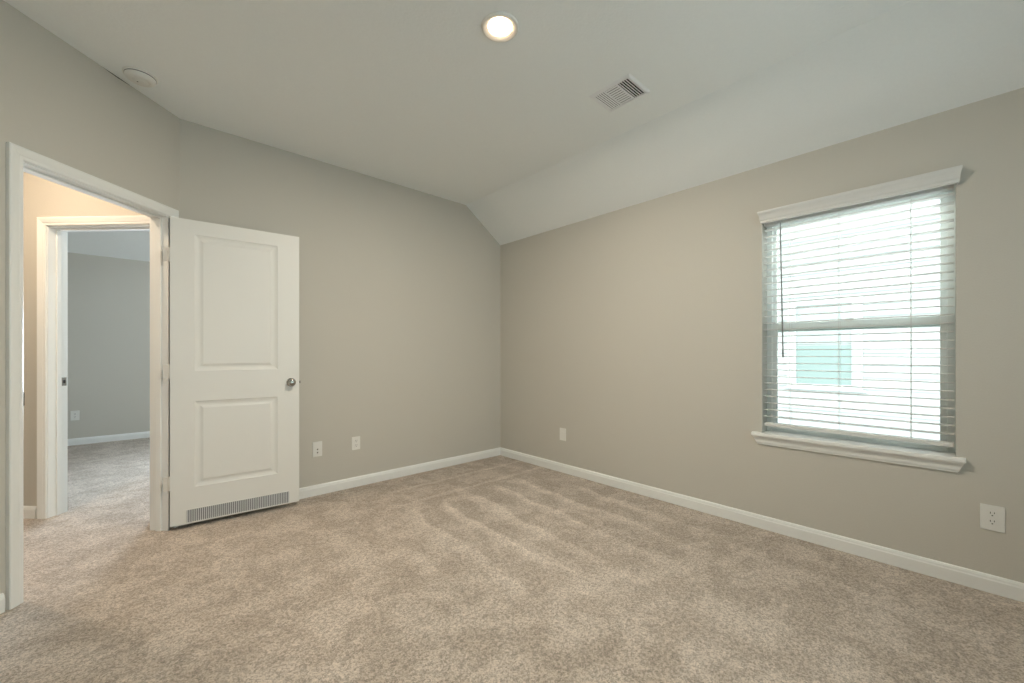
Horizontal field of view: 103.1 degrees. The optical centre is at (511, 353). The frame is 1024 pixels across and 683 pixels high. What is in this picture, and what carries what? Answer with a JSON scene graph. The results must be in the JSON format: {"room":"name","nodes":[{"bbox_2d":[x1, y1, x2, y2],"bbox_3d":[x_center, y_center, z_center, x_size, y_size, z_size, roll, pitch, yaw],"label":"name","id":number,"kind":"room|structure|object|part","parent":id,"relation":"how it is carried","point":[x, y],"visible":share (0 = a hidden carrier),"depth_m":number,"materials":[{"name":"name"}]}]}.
{"room":"empty bedroom","nodes":[
{"label":"empty bedroom","id":0,"kind":"room"},
{"bbox_2d":[23,172,142,505],"bbox_3d":[-4.423,-0.190,2.946,4.380,2.867,0.115,0,0,3],"label":"wall","id":1,"kind":"structure","parent":0,"point":[41,197],"depth_m":2.84,"materials":[{"name":"beige paint"}]},
{"bbox_2d":[23,506,36,518],"bbox_3d":[-3.437,1.101,2.835,0.261,0.084,0.015,0,0,3],"label":"baseboard","id":2,"kind":"structure","parent":1,"relation":"attached to","point":[29,512],"depth_m":2.83,"materials":[{"name":"white paint"}]},
{"bbox_2d":[37,215,149,518],"bbox_3d":[-2.849,0.098,2.873,0.884,2.092,0.155,0,0,3],"label":"trim","id":3,"kind":"structure","parent":1,"relation":"attached to","point":[52,232],"depth_m":2.85,"materials":[{"name":"white paint"}]},
{"bbox_3d":[-3.227,0.199,2.930,0.003,0.060,0.030,0,0,3],"label":"strike plate","id":4,"kind":"part","parent":3,"relation":"part of","materials":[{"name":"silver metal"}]},
{"bbox_2d":[0,0,179,609],"bbox_3d":[-2.319,-0.190,1.901,0.120,2.867,1.760,0,0,3],"label":"wall","id":5,"kind":"structure","parent":0,"point":[57,103],"depth_m":2.07,"materials":[{"name":"beige paint"}]},
{"bbox_2d":[0,593,4,613],"bbox_3d":[-2.273,1.101,1.429,0.015,0.084,0.751,0,0,3],"label":"baseboard","id":6,"kind":"structure","parent":5,"relation":"attached to","point":[2,596],"depth_m":1.79,"materials":[{"name":"white paint"}]},
{"bbox_2d":[6,142,179,609],"bbox_3d":[-2.302,0.098,2.268,0.160,2.092,0.897,0,0,3],"label":"trim","id":7,"kind":"structure","parent":5,"relation":"attached to","point":[19,159],"depth_m":1.97,"materials":[{"name":"white paint"}]},
{"bbox_2d":[163,216,299,526],"bbox_3d":[-1.918,0.114,2.846,0.794,1.999,0.119,0,0,-38],"label":"door","id":8,"kind":"structure","parent":5,"relation":"in","point":[232,371],"depth_m":2.82,"materials":[{"name":"white paint"}]},
{"bbox_2d":[185,491,289,523],"bbox_3d":[-1.899,1.067,2.849,0.608,0.094,0.004,0,0,-38],"label":"return grille","id":9,"kind":"object","parent":8,"relation":"attached to","point":[236,505],"depth_m":2.83,"materials":[{"name":"white metal"}]},
{"bbox_3d":[-1.637,0.211,3.024,0.054,0.054,0.052,0,0,-38],"label":"knob","id":10,"kind":"part","parent":8,"relation":"part of","materials":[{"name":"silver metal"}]},
{"bbox_2d":[68,252,149,438],"bbox_3d":[-5.825,-0.190,4.892,8.150,2.867,0.130,0,0,-42],"label":"wall","id":11,"kind":"structure","parent":0,"point":[109,297],"depth_m":5.31,"materials":[{"name":"beige paint"}]},
{"bbox_2d":[71,411,79,420],"bbox_3d":[-5.487,0.772,5.107,0.077,0.120,0.008,0,0,-42],"label":"wall outlet","id":12,"kind":"object","parent":11,"relation":"attached to","point":[75,415],"visible":1,"depth_m":5.11,"materials":[{"name":"white plastic"}]},
{"bbox_2d":[68,431,149,445],"bbox_3d":[-5.018,1.101,5.529,6.000,0.084,0.015,0,0,-42],"label":"baseboard","id":13,"kind":"structure","parent":11,"relation":"attached to","point":[117,437],"depth_m":5.30,"materials":[{"name":"white paint"}]},
{"bbox_2d":[180,119,499,487],"bbox_3d":[-1.198,-0.190,3.731,2.877,2.867,0.120,0,0,-42],"label":"wall","id":14,"kind":"structure","parent":0,"point":[399,286],"depth_m":3.60,"materials":[{"name":"beige paint"}]},
{"bbox_2d":[313,441,321,456],"bbox_3d":[-1.577,0.771,3.297,0.073,0.121,0.011,0,0,-42],"label":"wall jack plate","id":15,"kind":"object","parent":14,"relation":"attached to","point":[317,446],"visible":1,"depth_m":3.30,"materials":[{"name":"white plastic"}]},
{"bbox_2d":[180,447,499,525],"bbox_3d":[-1.171,1.101,3.664,2.827,0.084,0.015,0,0,-42],"label":"baseboard","id":16,"kind":"structure","parent":14,"relation":"attached to","point":[310,491],"depth_m":3.71,"materials":[{"name":"white paint"}]},
{"bbox_2d":[352,436,359,449],"bbox_3d":[-1.346,0.769,3.510,0.071,0.112,0.008,0,0,-42],"label":"wall outlet","id":17,"kind":"object","parent":14,"relation":"attached to","point":[355,440],"visible":1,"depth_m":3.51,"materials":[{"name":"white plastic"}]},
{"bbox_2d":[0,438,1023,682],"bbox_3d":[-2.751,1.218,1.558,8.120,0.150,9.200,0,0,-42],"label":"floor","id":18,"kind":"structure","parent":0,"point":[496,569],"depth_m":1.95,"materials":[{"name":"beige carpet"}]},
{"bbox_2d":[4,0,1023,261],"bbox_3d":[-2.746,-1.457,1.494,8.320,0.532,9.300,0,0,-42],"label":"ceiling","id":19,"kind":"structure","parent":0,"point":[413,94],"depth_m":2.25,"materials":[{"name":"paint"}]},
{"bbox_2d":[122,66,157,87],"bbox_3d":[-2.097,-1.553,2.296,0.152,0.040,0.152,0,0,-42],"label":"smoke detector","id":20,"kind":"object","parent":19,"relation":"attached to","point":[141,77],"visible":1,"depth_m":2.27,"materials":[{"name":"white plastic"}]},
{"bbox_2d":[481,11,518,42],"bbox_3d":[-0.057,-1.568,1.957,0.180,0.010,0.180,0,0,-42],"label":"recessed light","id":21,"kind":"object","parent":19,"relation":"in","point":[498,26],"visible":1,"depth_m":1.95,"materials":[{"name":"white glass"}]},
{"bbox_2d":[588,73,650,111],"bbox_3d":[0.650,-1.570,2.463,0.242,0.007,0.284,0,0,-42],"label":"ceiling vent","id":22,"kind":"object","parent":19,"relation":"in","point":[626,89],"visible":1,"depth_m":2.45,"materials":[{"name":"white metal"}]},
{"bbox_2d":[500,87,1023,582],"bbox_3d":[0.264,-0.215,4.307,0.160,2.917,9.200,0,0,-42],"label":"wall","id":23,"kind":"structure","parent":0,"point":[638,331],"depth_m":2.77,"materials":[{"name":"beige paint"}]},
{"bbox_2d":[560,428,565,440],"bbox_3d":[0.491,0.777,3.934,0.007,0.119,0.076,0,0,-42],"label":"wall outlet","id":24,"kind":"object","parent":23,"relation":"attached to","point":[562,430],"visible":1,"depth_m":3.92,"materials":[{"name":"white plastic"}]},
{"bbox_2d":[500,447,1023,601],"bbox_3d":[1.547,1.101,2.770,0.015,0.084,5.000,0,0,-42],"label":"baseboard","id":25,"kind":"structure","parent":23,"relation":"attached to","point":[989,583],"depth_m":2.45,"materials":[{"name":"white paint"}]},
{"bbox_2d":[751,184,965,472],"bbox_3d":[1.972,-0.150,2.403,0.198,1.483,0.948,0,0,-42],"label":"window","id":26,"kind":"structure","parent":23,"relation":"in","point":[944,458],"depth_m":2.26,"materials":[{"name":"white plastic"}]},
{"bbox_3d":[1.951,0.524,2.385,0.143,0.022,0.948,0,0,-42],"label":"sill","id":27,"kind":"part","parent":26,"relation":"part of","materials":[{"name":"white paint"}]},
{"bbox_3d":[2.015,0.142,2.430,0.036,0.712,0.800,0,0,-42],"label":"sash","id":28,"kind":"part","parent":26,"relation":"part of","materials":[{"name":"white plastic"}]},
{"bbox_2d":[757,165,962,446],"bbox_3d":[1.945,-0.227,2.360,0.124,1.399,0.898,0,0,-42],"label":"window blind","id":29,"kind":"object","parent":26,"relation":"attached to","point":[940,181],"visible":1,"depth_m":2.31,"materials":[{"name":"white plastic"}]},
{"bbox_3d":[1.778,-0.192,2.595,0.054,1.309,0.002,0,0,-42],"label":"ladder cord","id":30,"kind":"part","parent":29,"relation":"part of","materials":[{"name":"white fabric"}]},
{"bbox_3d":[1.942,-0.192,2.414,0.054,1.309,0.002,0,0,-42],"label":"ladder cord","id":31,"kind":"part","parent":29,"relation":"part of","materials":[{"name":"white fabric"}]},
{"bbox_3d":[1.967,0.462,2.387,0.050,0.022,0.848,0,0,-42],"label":"rail","id":32,"kind":"part","parent":29,"relation":"part of","materials":[{"name":"white plastic"}]},
{"bbox_3d":[2.148,-0.192,2.189,0.054,1.309,0.002,0,0,-42],"label":"ladder cord","id":33,"kind":"part","parent":29,"relation":"part of","materials":[{"name":"white fabric"}]},
{"bbox_3d":[2.036,-0.504,2.449,0.025,0.715,0.800,0,0,-42],"label":"sash","id":34,"kind":"part","parent":26,"relation":"part of","materials":[{"name":"white plastic"}]},
{"bbox_2d":[980,503,1004,532],"bbox_3d":[2.301,0.785,1.948,0.008,0.122,0.078,0,0,-42],"label":"wall outlet","id":35,"kind":"object","parent":23,"relation":"attached to","point":[992,517],"visible":1,"depth_m":1.95,"materials":[{"name":"white plastic"}]},
{"bbox_2d":[987,519,997,525],"bbox_3d":[2.299,0.805,1.947,0.003,0.028,0.034,0,0,-42],"label":"receptacle","id":36,"kind":"object","parent":35,"relation":"attached to","point":[990,522],"depth_m":1.95,"materials":[{"name":"grey plastic"}]},
{"bbox_2d":[987,511,997,516],"bbox_3d":[2.299,0.766,1.947,0.003,0.028,0.034,0,0,-42],"label":"receptacle","id":37,"kind":"object","parent":35,"relation":"attached to","point":[989,513],"depth_m":1.95,"materials":[{"name":"grey plastic"}]},
{"label":"outside","id":38,"kind":"structure","parent":0,"visible":0},
{"bbox_3d":[5.789,4.244,8.667,13.800,0.200,26.000,0,0,-42],"label":"ground","id":39,"kind":"structure","parent":38,"visible":0},
{"bbox_2d":[778,199,939,439],"bbox_3d":[4.744,0.043,6.362,2.450,8.200,14.600,0,0,-42],"label":"window glass","id":40,"kind":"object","parent":39,"relation":"on","point":[919,356],"visible":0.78,"depth_m":5.33,"materials":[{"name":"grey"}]},
{"bbox_3d":[4.327,-0.414,5.657,0.008,0.545,0.620,0,0,-42],"label":"pane","id":41,"kind":"part","parent":40,"relation":"part of","materials":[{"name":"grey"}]},
{"bbox_3d":[4.327,0.150,5.657,0.008,0.537,0.620,0,0,-42],"label":"pane","id":42,"kind":"part","parent":40,"relation":"part of","materials":[{"name":"teal"}]}
]}

